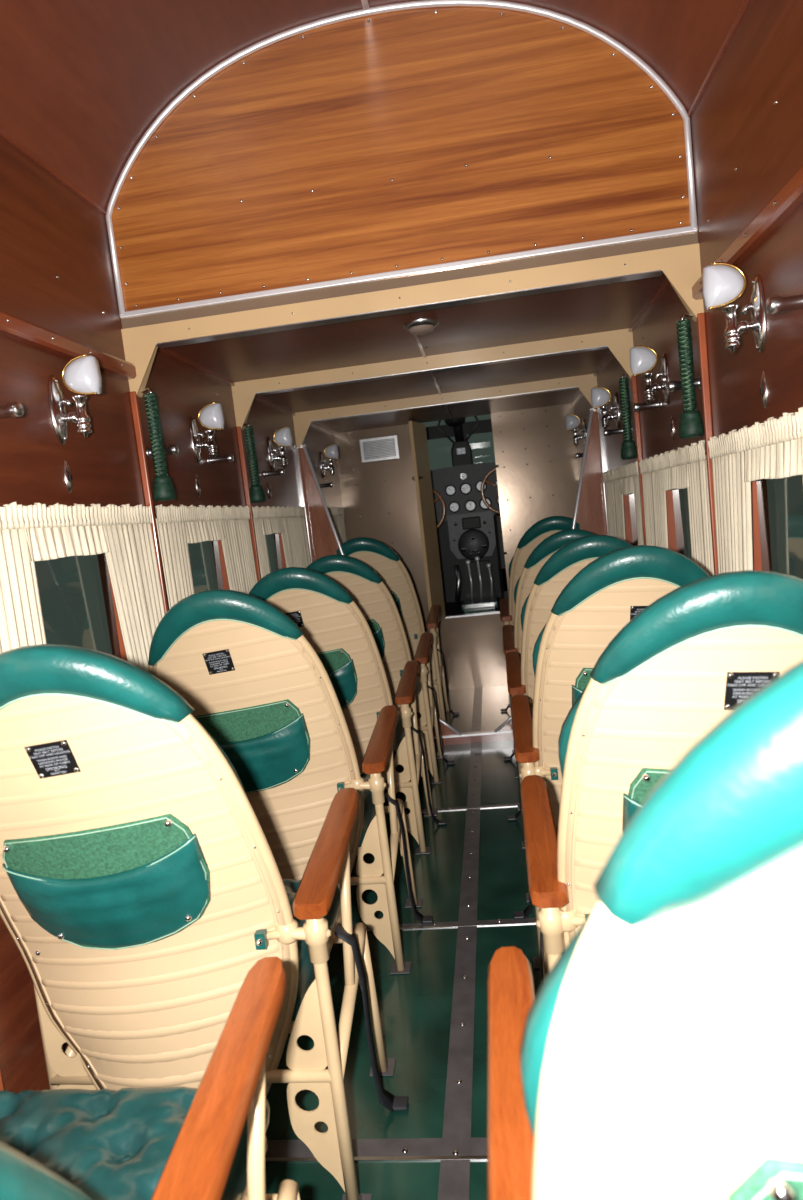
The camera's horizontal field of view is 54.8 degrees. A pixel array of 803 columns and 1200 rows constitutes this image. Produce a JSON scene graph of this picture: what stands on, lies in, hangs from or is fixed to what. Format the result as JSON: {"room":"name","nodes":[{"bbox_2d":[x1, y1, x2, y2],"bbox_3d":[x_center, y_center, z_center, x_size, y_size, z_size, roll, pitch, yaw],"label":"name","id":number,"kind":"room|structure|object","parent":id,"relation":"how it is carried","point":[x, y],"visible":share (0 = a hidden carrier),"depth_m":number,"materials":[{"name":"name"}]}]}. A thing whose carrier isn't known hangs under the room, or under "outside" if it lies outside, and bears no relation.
{"room":"vehicle interior","nodes":[
{"label":"vehicle interior","id":0,"kind":"room"},
{"bbox_2d":[0,136,343,1092],"bbox_3d":[-0.710,-0.060,2.575,0.063,2.350,8.140,-6,6,7],"label":"wall","id":1,"kind":"structure","parent":0,"point":[57,274],"depth_m":1.94,"materials":[{"name":"brown wood"}]},
{"bbox_2d":[0,402,23,417],"bbox_3d":[-0.797,-0.373,1.535,0.089,0.036,0.036,-6,6,7],"label":"peg","id":2,"kind":"object","parent":1,"relation":"attached to","point":[14,409],"visible":1,"depth_m":1.52,"materials":[{"name":"metal"}]},
{"bbox_2d":[0,129,105,215],"bbox_3d":[-1.040,-0.867,0.313,0.006,0.010,3.787,-6,6,7],"label":"trim","id":3,"kind":"structure","parent":1,"relation":"attached to","point":[3,134],"depth_m":1.89,"materials":[{"name":"red wood"}]},
{"bbox_2d":[63,460,72,493],"bbox_3d":[-0.791,-0.294,1.843,0.010,0.080,0.028,-6,6,7],"label":"oval plate","id":4,"kind":"object","parent":1,"relation":"attached to","point":[67,472],"visible":1,"depth_m":1.84,"materials":[{"name":"silver metal"}]},
{"bbox_2d":[0,310,136,379],"bbox_3d":[-0.980,-0.436,0.357,0.029,0.043,3.787,-6,6,7],"label":"trim","id":5,"kind":"structure","parent":1,"relation":"attached to","point":[12,326],"depth_m":1.81,"materials":[{"name":"red wood"}]},
{"bbox_2d":[48,354,101,444],"bbox_3d":[-0.763,-0.472,1.833,0.116,0.199,0.076,-7,6,-3],"label":"wall lamp","id":6,"kind":"object","parent":1,"relation":"attached to","point":[81,375],"visible":1,"depth_m":1.81,"materials":[{"name":"silver metal"}]},
{"bbox_2d":[34,553,126,660],"bbox_3d":[-0.798,0.081,1.756,0.063,0.440,0.670,-6,6,7],"label":"window","id":7,"kind":"structure","parent":1,"relation":"in","point":[78,606],"depth_m":1.91,"materials":[{"name":"clear glass"}]},
{"bbox_2d":[0,502,164,671],"bbox_3d":[-0.750,0.102,1.806,0.018,0.658,0.963,-6,6,7],"label":"curtain","id":8,"kind":"object","parent":1,"relation":"hanging from","point":[29,534],"visible":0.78,"depth_m":1.86,"materials":[{"name":"beige fabric"}]},
{"bbox_2d":[130,391,167,613],"bbox_3d":[-0.676,0.243,2.308,0.018,1.700,0.016,-6,6,7],"label":"trim","id":9,"kind":"structure","parent":1,"relation":"attached to","point":[133,396],"depth_m":2.24,"materials":[{"name":"brown wood"}]},
{"bbox_2d":[141,388,175,500],"bbox_3d":[-0.721,-0.455,2.264,0.078,0.331,0.072,-6,6,7],"label":"cord","id":10,"kind":"object","parent":1,"relation":"hanging from","point":[163,487],"visible":0.98,"depth_m":2.25,"materials":[{"name":"green fabric"}]},
{"bbox_2d":[146,444,178,458],"bbox_3d":[-0.709,-0.443,2.302,0.089,0.036,0.036,-6,6,7],"label":"peg","id":11,"kind":"object","parent":1,"relation":"attached to","point":[172,449],"visible":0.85,"depth_m":2.29,"materials":[{"name":"metal"}]},
{"bbox_2d":[157,347,234,385],"bbox_3d":[-0.733,-0.824,2.714,0.014,0.014,0.890,-6,6,7],"label":"trim","id":12,"kind":"structure","parent":1,"relation":"attached to","point":[164,351],"depth_m":2.71,"materials":[{"name":"red wood"}]},
{"bbox_2d":[189,402,223,463],"bbox_3d":[-0.668,-0.578,2.687,0.116,0.199,0.076,-7,6,-3],"label":"wall lamp","id":13,"kind":"object","parent":1,"relation":"attached to","point":[211,416],"visible":1,"depth_m":2.66,"materials":[{"name":"silver metal"}]},
{"bbox_2d":[155,504,257,608],"bbox_3d":[-0.642,-0.010,2.761,0.019,0.658,0.908,-6,6,7],"label":"curtain","id":14,"kind":"object","parent":1,"relation":"hanging from","point":[179,526],"visible":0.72,"depth_m":2.63,"materials":[{"name":"beige fabric"}]},
{"bbox_2d":[188,540,229,592],"bbox_3d":[-0.691,-0.030,2.704,0.063,0.440,0.470,-6,6,7],"label":"window","id":15,"kind":"structure","parent":1,"relation":"in","point":[208,568],"depth_m":2.78,"materials":[{"name":"clear glass"}]},
{"bbox_2d":[207,454,233,465],"bbox_3d":[-0.653,-0.509,2.800,0.089,0.036,0.036,-6,6,7],"label":"peg","id":16,"kind":"object","parent":1,"relation":"attached to","point":[228,457],"visible":0.99,"depth_m":2.79,"materials":[{"name":"metal"}]},
{"bbox_2d":[236,426,260,580],"bbox_3d":[-0.570,0.133,3.246,0.018,1.700,0.016,-6,6,7],"label":"trim","id":17,"kind":"structure","parent":1,"relation":"attached to","point":[239,430],"depth_m":3.18,"materials":[{"name":"brown wood"}]},
{"bbox_2d":[243,423,265,502],"bbox_3d":[-0.617,-0.565,3.185,0.078,0.331,0.072,-6,6,7],"label":"cord","id":18,"kind":"object","parent":1,"relation":"hanging from","point":[257,494],"visible":1,"depth_m":3.17,"materials":[{"name":"green fabric"}]},
{"bbox_2d":[254,395,294,415],"bbox_3d":[-0.625,-0.937,3.675,0.014,0.014,0.938,-6,6,7],"label":"trim","id":19,"kind":"structure","parent":1,"relation":"attached to","point":[261,398],"depth_m":3.74,"materials":[{"name":"red wood"}]},
{"bbox_2d":[264,469,284,477],"bbox_3d":[-0.573,-0.573,3.493,0.089,0.036,0.036,-6,6,7],"label":"peg","id":20,"kind":"object","parent":1,"relation":"attached to","point":[280,472],"visible":1,"depth_m":3.48,"materials":[{"name":"metal"}]},
{"bbox_2d":[265,533,286,572],"bbox_3d":[-0.597,-0.128,3.538,0.063,0.440,0.480,-6,6,7],"label":"window","id":21,"kind":"structure","parent":1,"relation":"in","point":[275,550],"depth_m":3.67,"materials":[{"name":"clear glass"}]},
{"bbox_2d":[267,427,291,470],"bbox_3d":[-0.564,-0.704,3.623,0.116,0.199,0.076,-7,6,-3],"label":"wall lamp","id":22,"kind":"object","parent":1,"relation":"attached to","point":[282,437],"visible":1,"depth_m":3.60,"materials":[{"name":"silver metal"}]},
{"bbox_2d":[252,506,310,577],"bbox_3d":[-0.535,-0.121,3.711,0.019,0.658,0.923,-6,6,7],"label":"curtain","id":23,"kind":"object","parent":1,"relation":"hanging from","point":[288,521],"visible":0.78,"depth_m":3.69,"materials":[{"name":"beige fabric"}]},
{"bbox_2d":[295,446,311,562],"bbox_3d":[-0.466,0.021,4.201,0.012,1.700,0.015,-6,6,7],"label":"trim","id":24,"kind":"structure","parent":1,"relation":"attached to","point":[296,447],"depth_m":4.13,"materials":[{"name":"silver metal"}]},
{"bbox_2d":[320,444,337,477],"bbox_3d":[-0.439,-0.852,4.746,0.116,0.199,0.076,-7,6,-3],"label":"wall lamp","id":25,"kind":"object","parent":1,"relation":"attached to","point":[331,451],"visible":1,"depth_m":4.72,"materials":[{"name":"silver metal"}]},
{"bbox_2d":[328,507,346,544],"bbox_3d":[-0.417,-0.244,4.765,0.019,0.658,0.998,-6,6,7],"label":"curtain","id":26,"kind":"object","parent":1,"relation":"hanging from","point":[336,514],"visible":0.3,"depth_m":5.05,"materials":[{"name":"beige fabric"}]},
{"bbox_2d":[231,329,633,429],"bbox_3d":[0.106,-0.869,3.078,1.590,0.186,0.054,-6,6,7],"label":"ceiling beam","id":27,"kind":"structure","parent":1,"relation":"attached to","point":[619,342],"depth_m":3.05,"materials":[{"name":"paint"}]},
{"bbox_2d":[0,0,743,432],"bbox_3d":[-0.093,-1.175,1.722,1.638,0.744,6.890,-6,6,7],"label":"ceiling","id":28,"kind":"structure","parent":0,"point":[82,82],"depth_m":2.01,"materials":[{"name":"brown wood"}]},
{"bbox_2d":[405,313,427,357],"bbox_3d":[0.053,-0.907,2.615,0.029,0.006,0.890,-6,6,7],"label":"trim","id":29,"kind":"structure","parent":28,"relation":"attached to","point":[408,316],"depth_m":2.73,"materials":[{"name":"red metal"}]},
{"bbox_2d":[403,319,438,334],"bbox_3d":[0.066,-0.886,2.523,0.115,0.037,0.115,-6,6,7],"label":"recessed light","id":30,"kind":"object","parent":28,"relation":"in","point":[421,326],"visible":0.99,"depth_m":2.49,"materials":[{"name":"metal"}]},
{"bbox_2d":[265,685,543,1199],"bbox_3d":[0.156,1.046,1.959,1.690,0.100,6.860,-6,6,7],"label":"floor","id":31,"kind":"structure","parent":0,"point":[415,1007],"depth_m":2.12,"materials":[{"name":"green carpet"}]},
{"bbox_2d":[0,957,299,1199],"bbox_3d":[-0.458,0.700,0.803,0.672,1.060,0.834,-6,6,7],"label":"passenger seat","id":32,"kind":"object","parent":31,"relation":"on","point":[208,1141],"visible":1,"depth_m":1.03,"materials":[{"name":"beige fabric"}]},
{"bbox_2d":[0,1141,91,1199],"bbox_3d":[-0.555,0.617,0.666,0.494,0.901,0.251,-11,22,5],"label":"cushion","id":33,"kind":"object","parent":32,"relation":"on","point":[22,1177],"depth_m":0.68,"materials":[{"name":"teal leather"}]},
{"bbox_2d":[0,1086,269,1199],"bbox_3d":[-0.475,0.823,1.019,0.495,0.085,0.435,-6,6,7],"label":"seat cushion","id":34,"kind":"object","parent":32,"relation":"on","point":[109,1144],"depth_m":1.12,"materials":[{"name":"blue leather"}]},
{"bbox_2d":[0,644,408,1199],"bbox_3d":[-0.389,0.582,1.540,0.666,1.126,0.691,-6,6,7],"label":"passenger seat","id":35,"kind":"object","parent":31,"relation":"on","point":[142,885],"visible":0.97,"depth_m":1.35,"materials":[{"name":"beige fabric"}]},
{"bbox_2d":[148,589,432,973],"bbox_3d":[-0.304,0.490,2.297,0.666,1.131,0.674,-6,6,7],"label":"passenger seat","id":36,"kind":"object","parent":31,"relation":"on","point":[250,676],"visible":0.71,"depth_m":2.06,"materials":[{"name":"beige fabric"}]},
{"bbox_2d":[249,567,445,853],"bbox_3d":[-0.219,0.403,3.046,0.666,1.131,0.674,-6,6,7],"label":"passenger seat","id":37,"kind":"object","parent":31,"relation":"on","point":[330,620],"visible":0.41,"depth_m":2.82,"materials":[{"name":"beige fabric"}]},
{"bbox_2d":[393,717,404,760],"bbox_3d":[-0.243,0.570,3.190,0.495,0.085,0.435,-6,6,7],"label":"seat cushion","id":38,"kind":"object","parent":37,"relation":"on","point":[400,733],"depth_m":3.11,"materials":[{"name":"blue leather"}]},
{"bbox_2d":[265,1137,486,1161],"bbox_3d":[0.108,1.092,1.542,1.550,0.007,0.054,-6,6,7],"label":"trim","id":39,"kind":"structure","parent":31,"relation":"attached to","point":[403,1149],"depth_m":1.56,"materials":[{"name":"metal"}]},
{"bbox_2d":[306,554,453,783],"bbox_3d":[-0.135,0.315,3.796,0.666,1.131,0.674,-6,6,7],"label":"passenger seat","id":40,"kind":"object","parent":31,"relation":"on","point":[369,592],"visible":0.19,"depth_m":3.58,"materials":[{"name":"beige fabric"}]},
{"bbox_2d":[415,676,421,699],"bbox_3d":[-0.158,0.482,3.939,0.495,0.085,0.435,-6,6,7],"label":"seat cushion","id":41,"kind":"object","parent":40,"relation":"on","point":[418,688],"depth_m":3.97,"materials":[{"name":"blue leather"}]},
{"bbox_2d":[336,537,458,721],"bbox_3d":[-0.056,0.178,4.540,0.666,1.131,0.674,-6,6,7],"label":"passenger seat","id":42,"kind":"object","parent":31,"relation":"on","point":[378,556],"visible":0.2,"depth_m":4.31,"materials":[{"name":"beige fabric"}]},
{"bbox_2d":[352,918,535,931],"bbox_3d":[0.203,0.994,2.380,1.550,0.007,0.032,-6,6,7],"label":"trim","id":43,"kind":"structure","parent":31,"relation":"attached to","point":[527,920],"depth_m":2.38,"materials":[{"name":"metal"}]},
{"bbox_2d":[385,803,519,814],"bbox_3d":[0.307,0.885,3.308,1.550,0.007,0.032,-6,6,7],"label":"trim","id":44,"kind":"structure","parent":31,"relation":"attached to","point":[512,804],"depth_m":3.31,"materials":[{"name":"metal"}]},
{"bbox_2d":[438,687,481,1199],"bbox_3d":[0.152,1.022,1.947,0.058,0.053,6.840,-6,6,7],"label":"floor strip","id":45,"kind":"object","parent":31,"relation":"attached to","point":[454,1177],"depth_m":1.95,"materials":[{"name":"silver metal"}]},
{"bbox_2d":[499,516,579,710],"bbox_3d":[0.834,0.089,4.429,0.636,1.132,0.674,-6,6,7],"label":"passenger seat","id":46,"kind":"object","parent":31,"relation":"on","point":[542,529],"visible":0.09,"depth_m":4.14,"materials":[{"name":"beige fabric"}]},
{"bbox_2d":[508,557,512,578],"bbox_3d":[0.845,0.015,4.235,0.505,0.901,0.251,-1,7,9],"label":"cushion","id":47,"kind":"object","parent":46,"relation":"on","point":[510,569],"depth_m":4.22,"materials":[{"name":"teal leather"}]},
{"bbox_2d":[502,529,595,777],"bbox_3d":[0.755,0.227,3.685,0.636,1.132,0.674,-6,6,7],"label":"passenger seat","id":48,"kind":"object","parent":31,"relation":"on","point":[512,636],"visible":0.02,"depth_m":3.42,"materials":[{"name":"beige fabric"}]},
{"bbox_2d":[514,577,519,601],"bbox_3d":[0.766,0.153,3.491,0.505,0.901,0.251,-1,7,9],"label":"cushion","id":49,"kind":"object","parent":48,"relation":"on","point":[517,587],"depth_m":3.47,"materials":[{"name":"teal leather"}]},
{"bbox_2d":[505,535,632,847],"bbox_3d":[0.671,0.315,2.936,0.636,1.132,0.674,-6,6,7],"label":"passenger seat","id":50,"kind":"object","parent":31,"relation":"on","point":[567,561],"visible":0.16,"depth_m":2.67,"materials":[{"name":"beige fabric"}]},
{"bbox_2d":[521,593,529,630],"bbox_3d":[0.682,0.240,2.742,0.505,0.901,0.251,-1,7,9],"label":"cushion","id":51,"kind":"object","parent":50,"relation":"on","point":[525,613],"depth_m":2.72,"materials":[{"name":"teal leather"}]},
{"bbox_2d":[511,545,709,968],"bbox_3d":[0.587,0.403,2.187,0.636,1.132,0.674,-6,6,7],"label":"passenger seat","id":52,"kind":"object","parent":31,"relation":"on","point":[612,589],"visible":0.21,"depth_m":1.91,"materials":[{"name":"beige fabric"}]},
{"bbox_2d":[532,624,545,674],"bbox_3d":[0.597,0.328,1.993,0.505,0.901,0.251,-1,7,9],"label":"cushion","id":53,"kind":"object","parent":52,"relation":"on","point":[539,652],"depth_m":1.97,"materials":[{"name":"teal leather"}]},
{"bbox_2d":[487,660,802,1199],"bbox_3d":[0.372,0.542,0.739,0.677,1.203,0.735,-6,6,7],"label":"passenger seat","id":54,"kind":"object","parent":31,"relation":"on","point":[659,1056],"visible":1,"depth_m":0.44,"materials":[{"name":"beige fabric"}]},
{"bbox_2d":[520,913,591,1138],"bbox_3d":[0.391,0.507,0.520,0.578,1.030,0.240,-6,6,7],"label":"cushion","id":55,"kind":"object","parent":54,"relation":"on","point":[556,1047],"depth_m":0.48,"materials":[{"name":"teal leather"}]},
{"bbox_2d":[520,570,802,984],"bbox_3d":[0.502,0.490,1.438,0.636,1.132,0.674,-6,6,7],"label":"passenger seat","id":56,"kind":"object","parent":31,"relation":"on","point":[677,668],"visible":0.25,"depth_m":1.15,"materials":[{"name":"beige fabric"}]},
{"bbox_2d":[558,687,586,778],"bbox_3d":[0.513,0.416,1.244,0.505,0.901,0.251,-1,7,9],"label":"cushion","id":57,"kind":"object","parent":56,"relation":"on","point":[572,742],"depth_m":1.22,"materials":[{"name":"teal leather"}]},
{"bbox_2d":[112,6,697,328],"bbox_3d":[-0.050,-1.203,2.088,1.590,0.714,0.024,-6,6,7],"label":"wood panel","id":58,"kind":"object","parent":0,"point":[420,137],"depth_m":2.08,"materials":[{"name":"brown wood"}]},
{"bbox_2d":[106,0,696,314],"bbox_3d":[-0.054,-1.222,2.072,1.591,0.678,0.017,-6,6,7],"label":"trim","id":59,"kind":"structure","parent":58,"relation":"attached to","point":[604,37],"depth_m":2.02,"materials":[{"name":"metal"}]},
{"bbox_2d":[119,226,697,318],"bbox_3d":[-0.017,-0.887,2.107,1.590,0.016,0.011,-6,6,7],"label":"trim","id":60,"kind":"structure","parent":58,"relation":"attached to","point":[682,230],"depth_m":2.10,"materials":[{"name":"metal"}]},
{"bbox_2d":[121,243,703,397],"bbox_3d":[0.000,-0.759,2.140,1.590,0.186,0.054,-6,6,7],"label":"ceiling beam","id":61,"kind":"structure","parent":58,"relation":"attached to","point":[681,265],"depth_m":2.11,"materials":[{"name":"metal"}]},
{"bbox_2d":[432,488,445,528],"bbox_3d":[0.159,-0.677,5.856,0.365,0.365,0.222,-6,6,7],"label":"wheel","id":62,"kind":"object","parent":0,"point":[435,492],"visible":0.29,"depth_m":5.73,"materials":[{"name":"brown wood"}]},
{"bbox_2d":[298,409,607,745],"bbox_3d":[0.319,-0.064,4.154,1.590,1.704,0.043,-6,6,7],"label":"wall partition","id":63,"kind":"structure","parent":0,"point":[590,508],"depth_m":4.17,"materials":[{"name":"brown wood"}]},
{"bbox_2d":[293,374,597,447],"bbox_3d":[0.217,-0.985,4.062,1.590,0.186,0.054,-6,6,7],"label":"trim","id":64,"kind":"structure","parent":63,"relation":"attached to","point":[302,421],"depth_m":4.03,"materials":[{"name":"metal"}]},
{"bbox_2d":[334,403,578,690],"bbox_3d":[0.430,-0.302,5.241,1.590,1.826,0.048,-6,6,7],"label":"wall","id":65,"kind":"structure","parent":0,"point":[536,461],"depth_m":5.22,"materials":[{"name":"beige metal"}]},
{"bbox_2d":[359,435,399,462],"bbox_3d":[-0.148,-1.014,5.198,0.262,0.160,0.018,-6,6,7],"label":"air vent","id":66,"kind":"object","parent":65,"relation":"in","point":[383,448],"visible":1,"depth_m":5.19,"materials":[{"name":"metal"}]},
{"bbox_2d":[409,421,445,621],"bbox_3d":[0.183,-0.502,5.066,0.070,1.301,0.307,-4,6,24],"label":"door","id":67,"kind":"structure","parent":65,"relation":"in","point":[418,437],"depth_m":5.02,"materials":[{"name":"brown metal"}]},
{"bbox_2d":[436,516,501,602],"bbox_3d":[0.536,-0.455,6.208,1.590,0.995,0.040,-6,6,7],"label":"wall","id":68,"kind":"structure","parent":0,"point":[448,559],"depth_m":6.22,"materials":[{"name":"black metal"}]},
{"bbox_2d":[444,597,501,615],"bbox_3d":[0.577,0.035,6.150,1.590,0.050,1.740,-6,6,7],"label":"floor","id":69,"kind":"structure","parent":0,"point":[451,608],"depth_m":5.80,"materials":[{"name":"black metal"}]},
{"bbox_2d":[454,556,494,601],"bbox_3d":[0.545,-0.149,5.844,0.307,0.364,0.207,-6,6,7],"label":"pedestal","id":70,"kind":"object","parent":69,"relation":"on","point":[478,577],"visible":0.99,"depth_m":5.84,"materials":[{"name":"black metal"}]},
{"bbox_2d":[447,511,495,559],"bbox_3d":[0.541,-0.484,5.923,0.350,0.360,0.095,-6,6,7],"label":"console","id":71,"kind":"object","parent":70,"relation":"on","point":[471,535],"visible":0.99,"depth_m":5.91,"materials":[{"name":"black metal"}]},
{"bbox_2d":[430,462,499,521],"bbox_3d":[0.505,-0.832,5.953,1.240,0.410,0.044,-6,6,7],"label":"panel","id":72,"kind":"object","parent":71,"relation":"on","point":[459,487],"visible":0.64,"depth_m":5.94,"materials":[{"name":"black metal"}]},
{"bbox_2d":[480,467,499,512],"bbox_3d":[0.772,-0.818,5.770,0.365,0.365,0.222,-6,6,7],"label":"wheel","id":73,"kind":"object","parent":72,"relation":"attached to","point":[491,471],"visible":0.27,"depth_m":5.68,"materials":[{"name":"brown wood"}]},
{"bbox_2d":[461,596,497,613],"bbox_3d":[0.567,0.038,5.594,0.260,0.060,0.440,-6,6,7],"label":"floor hatch","id":74,"kind":"object","parent":69,"relation":"on","point":[485,604],"visible":0.94,"depth_m":5.50,"materials":[{"name":"silver metal"}]},
{"bbox_2d":[494,513,508,599],"bbox_3d":[0.874,-0.310,5.574,0.360,0.665,0.430,-6,6,7],"label":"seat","id":75,"kind":"object","parent":69,"relation":"on","point":[497,517],"visible":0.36,"depth_m":5.38,"materials":[{"name":"black leather"}]},
{"bbox_2d":[573,0,802,477],"bbox_3d":[0.916,-0.220,2.373,0.063,2.350,8.140,-6,6,7],"label":"wall","id":76,"kind":"structure","parent":0,"point":[746,122],"depth_m":1.68,"materials":[{"name":"brown wood"}]},
{"bbox_2d":[565,414,585,445],"bbox_3d":[1.032,-0.997,4.563,0.116,0.199,0.076,-5,6,17],"label":"wall lamp","id":77,"kind":"object","parent":76,"relation":"attached to","point":[572,421],"visible":0.97,"depth_m":4.54,"materials":[{"name":"white glass"}]},
{"bbox_2d":[597,408,608,535],"bbox_3d":[1.093,-0.133,4.008,0.012,1.700,0.015,-6,6,7],"label":"trim","id":78,"kind":"structure","parent":76,"relation":"attached to","point":[598,409],"depth_m":3.94,"materials":[{"name":"silver metal"}]},
{"bbox_2d":[593,352,612,375],"bbox_3d":[0.932,-1.091,3.482,0.014,0.014,0.938,-6,6,7],"label":"trim","id":79,"kind":"structure","parent":76,"relation":"attached to","point":[609,356],"depth_m":3.61,"materials":[{"name":"red wood"}]},
{"bbox_2d":[591,387,619,428],"bbox_3d":[0.906,-0.849,3.440,0.116,0.199,0.076,-5,6,17],"label":"wall lamp","id":80,"kind":"object","parent":76,"relation":"attached to","point":[600,396],"visible":0.98,"depth_m":3.41,"materials":[{"name":"silver metal"}]},
{"bbox_2d":[603,428,622,435],"bbox_3d":[0.909,-0.719,3.309,0.089,0.036,0.036,-6,6,7],"label":"peg","id":81,"kind":"object","parent":76,"relation":"attached to","point":[606,432],"visible":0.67,"depth_m":3.30,"materials":[{"name":"metal"}]},
{"bbox_2d":[602,461,643,544],"bbox_3d":[1.013,-0.274,3.519,0.020,0.658,0.923,-6,6,7],"label":"curtain","id":82,"kind":"object","parent":76,"relation":"hanging from","point":[624,480],"visible":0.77,"depth_m":3.51,"materials":[{"name":"beige fabric"}]},
{"bbox_2d":[619,373,637,459],"bbox_3d":[0.877,-0.713,2.999,0.078,0.331,0.072,-6,6,7],"label":"cord","id":83,"kind":"object","parent":76,"relation":"hanging from","point":[628,449],"visible":1,"depth_m":2.98,"materials":[{"name":"green plastic"}]},
{"bbox_2d":[623,494,637,545],"bbox_3d":[1.028,-0.288,3.336,0.063,0.440,0.480,-6,6,7],"label":"window","id":84,"kind":"structure","parent":76,"relation":"in","point":[629,500],"depth_m":3.54,"materials":[{"name":"clear glass"}]},
{"bbox_2d":[631,376,645,544],"bbox_3d":[0.982,-0.021,3.053,0.018,1.700,0.016,-6,6,7],"label":"trim","id":85,"kind":"structure","parent":76,"relation":"attached to","point":[633,378],"depth_m":2.99,"materials":[{"name":"brown wood"}]},
{"bbox_2d":[633,399,661,411],"bbox_3d":[0.829,-0.656,2.616,0.089,0.036,0.036,-6,6,7],"label":"peg","id":86,"kind":"object","parent":76,"relation":"attached to","point":[637,407],"visible":0.98,"depth_m":2.61,"materials":[{"name":"metal"}]},
{"bbox_2d":[628,279,670,331],"bbox_3d":[0.824,-0.978,2.520,0.014,0.014,0.890,-6,6,7],"label":"trim","id":87,"kind":"structure","parent":76,"relation":"attached to","point":[666,284],"depth_m":2.57,"materials":[{"name":"red wood"}]},
{"bbox_2d":[630,345,669,404],"bbox_3d":[0.802,-0.723,2.504,0.116,0.199,0.076,-5,6,17],"label":"wall lamp","id":88,"kind":"object","parent":76,"relation":"attached to","point":[643,359],"visible":1,"depth_m":2.48,"materials":[{"name":"silver metal"}]},
{"bbox_2d":[639,440,713,575],"bbox_3d":[0.905,-0.162,2.569,0.019,0.658,0.908,-6,6,7],"label":"curtain","id":89,"kind":"object","parent":76,"relation":"hanging from","point":[685,467],"visible":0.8,"depth_m":2.35,"materials":[{"name":"beige fabric"}]},
{"bbox_2d":[666,488,691,559],"bbox_3d":[0.934,-0.190,2.502,0.063,0.440,0.470,-6,6,7],"label":"window","id":90,"kind":"structure","parent":76,"relation":"in","point":[678,527],"depth_m":2.65,"materials":[{"name":"clear glass"}]},
{"bbox_2d":[667,376,700,391],"bbox_3d":[0.774,-0.589,2.118,0.089,0.036,0.036,-6,6,7],"label":"peg","id":91,"kind":"object","parent":76,"relation":"attached to","point":[674,385],"visible":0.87,"depth_m":2.11,"materials":[{"name":"metal"}]},
{"bbox_2d":[676,313,703,438],"bbox_3d":[0.774,-0.603,2.079,0.078,0.331,0.072,-6,6,7],"label":"cord","id":92,"kind":"object","parent":76,"relation":"hanging from","point":[690,423],"visible":0.98,"depth_m":2.06,"materials":[{"name":"green"}]},
{"bbox_2d":[697,313,717,574],"bbox_3d":[0.876,0.089,2.115,0.018,1.700,0.016,-6,6,7],"label":"trim","id":93,"kind":"structure","parent":76,"relation":"attached to","point":[701,330],"depth_m":2.05,"materials":[{"name":"brown wood"}]},
{"bbox_2d":[688,0,749,117],"bbox_3d":[0.525,-1.021,0.118,0.006,0.010,3.787,-6,6,7],"label":"trim","id":94,"kind":"structure","parent":76,"relation":"attached to","point":[746,2],"depth_m":1.71,"materials":[{"name":"red wood"}]},
{"bbox_2d":[702,262,766,353],"bbox_3d":[0.707,-0.617,1.651,0.116,0.199,0.076,-5,6,17],"label":"wall lamp","id":95,"kind":"object","parent":76,"relation":"attached to","point":[723,284],"visible":1,"depth_m":1.63,"materials":[{"name":"white glass"}]},
{"bbox_2d":[692,165,802,299],"bbox_3d":[0.562,-0.588,0.165,0.029,0.043,3.787,-6,6,7],"label":"trim","id":96,"kind":"structure","parent":76,"relation":"attached to","point":[790,195],"depth_m":1.51,"materials":[{"name":"red wood"}]},
{"bbox_2d":[708,407,802,573],"bbox_3d":[0.798,-0.050,1.614,0.018,0.658,0.963,-6,6,7],"label":"curtain","id":97,"kind":"object","parent":76,"relation":"hanging from","point":[773,448],"visible":0.83,"depth_m":1.82,"materials":[{"name":"beige fabric"}]},
{"bbox_2d":[760,370,767,408],"bbox_3d":[0.770,-0.448,1.649,0.010,0.080,0.028,-6,6,7],"label":"oval plate","id":98,"kind":"object","parent":76,"relation":"attached to","point":[763,390],"visible":1,"depth_m":1.64,"materials":[{"name":"silver metal"}]},
{"bbox_2d":[751,475,802,578],"bbox_3d":[0.827,-0.079,1.554,0.063,0.440,0.670,-6,6,7],"label":"window","id":99,"kind":"structure","parent":76,"relation":"in","point":[777,504],"depth_m":1.74,"materials":[{"name":"clear glass"}]},
{"bbox_2d":[766,294,802,313],"bbox_3d":[0.685,-0.519,1.351,0.089,0.036,0.036,-6,6,7],"label":"peg","id":100,"kind":"object","parent":76,"relation":"attached to","point":[776,304],"visible":1,"depth_m":1.34,"materials":[{"name":"metal"}]},
{"bbox_3d":[0.368,-1.569,5.747,1.590,0.040,1.210,-6,6,7],"label":"ceiling","id":101,"kind":"structure","parent":0,"visible":0},
{"bbox_2d":[421,414,494,469],"bbox_3d":[0.453,-1.282,6.196,1.590,0.660,0.032,-6,6,7],"label":"window","id":102,"kind":"structure","parent":101,"relation":"attached to","point":[481,443],"depth_m":6.19,"materials":[{"name":"clear glass"}]},
{"bbox_2d":[437,416,479,465],"bbox_3d":[0.444,-1.302,5.999,0.337,0.542,0.158,-6,6,7],"label":"compass","id":103,"kind":"object","parent":101,"relation":"attached to","point":[461,450],"visible":0.55,"depth_m":6.00,"materials":[{"name":"black metal"}]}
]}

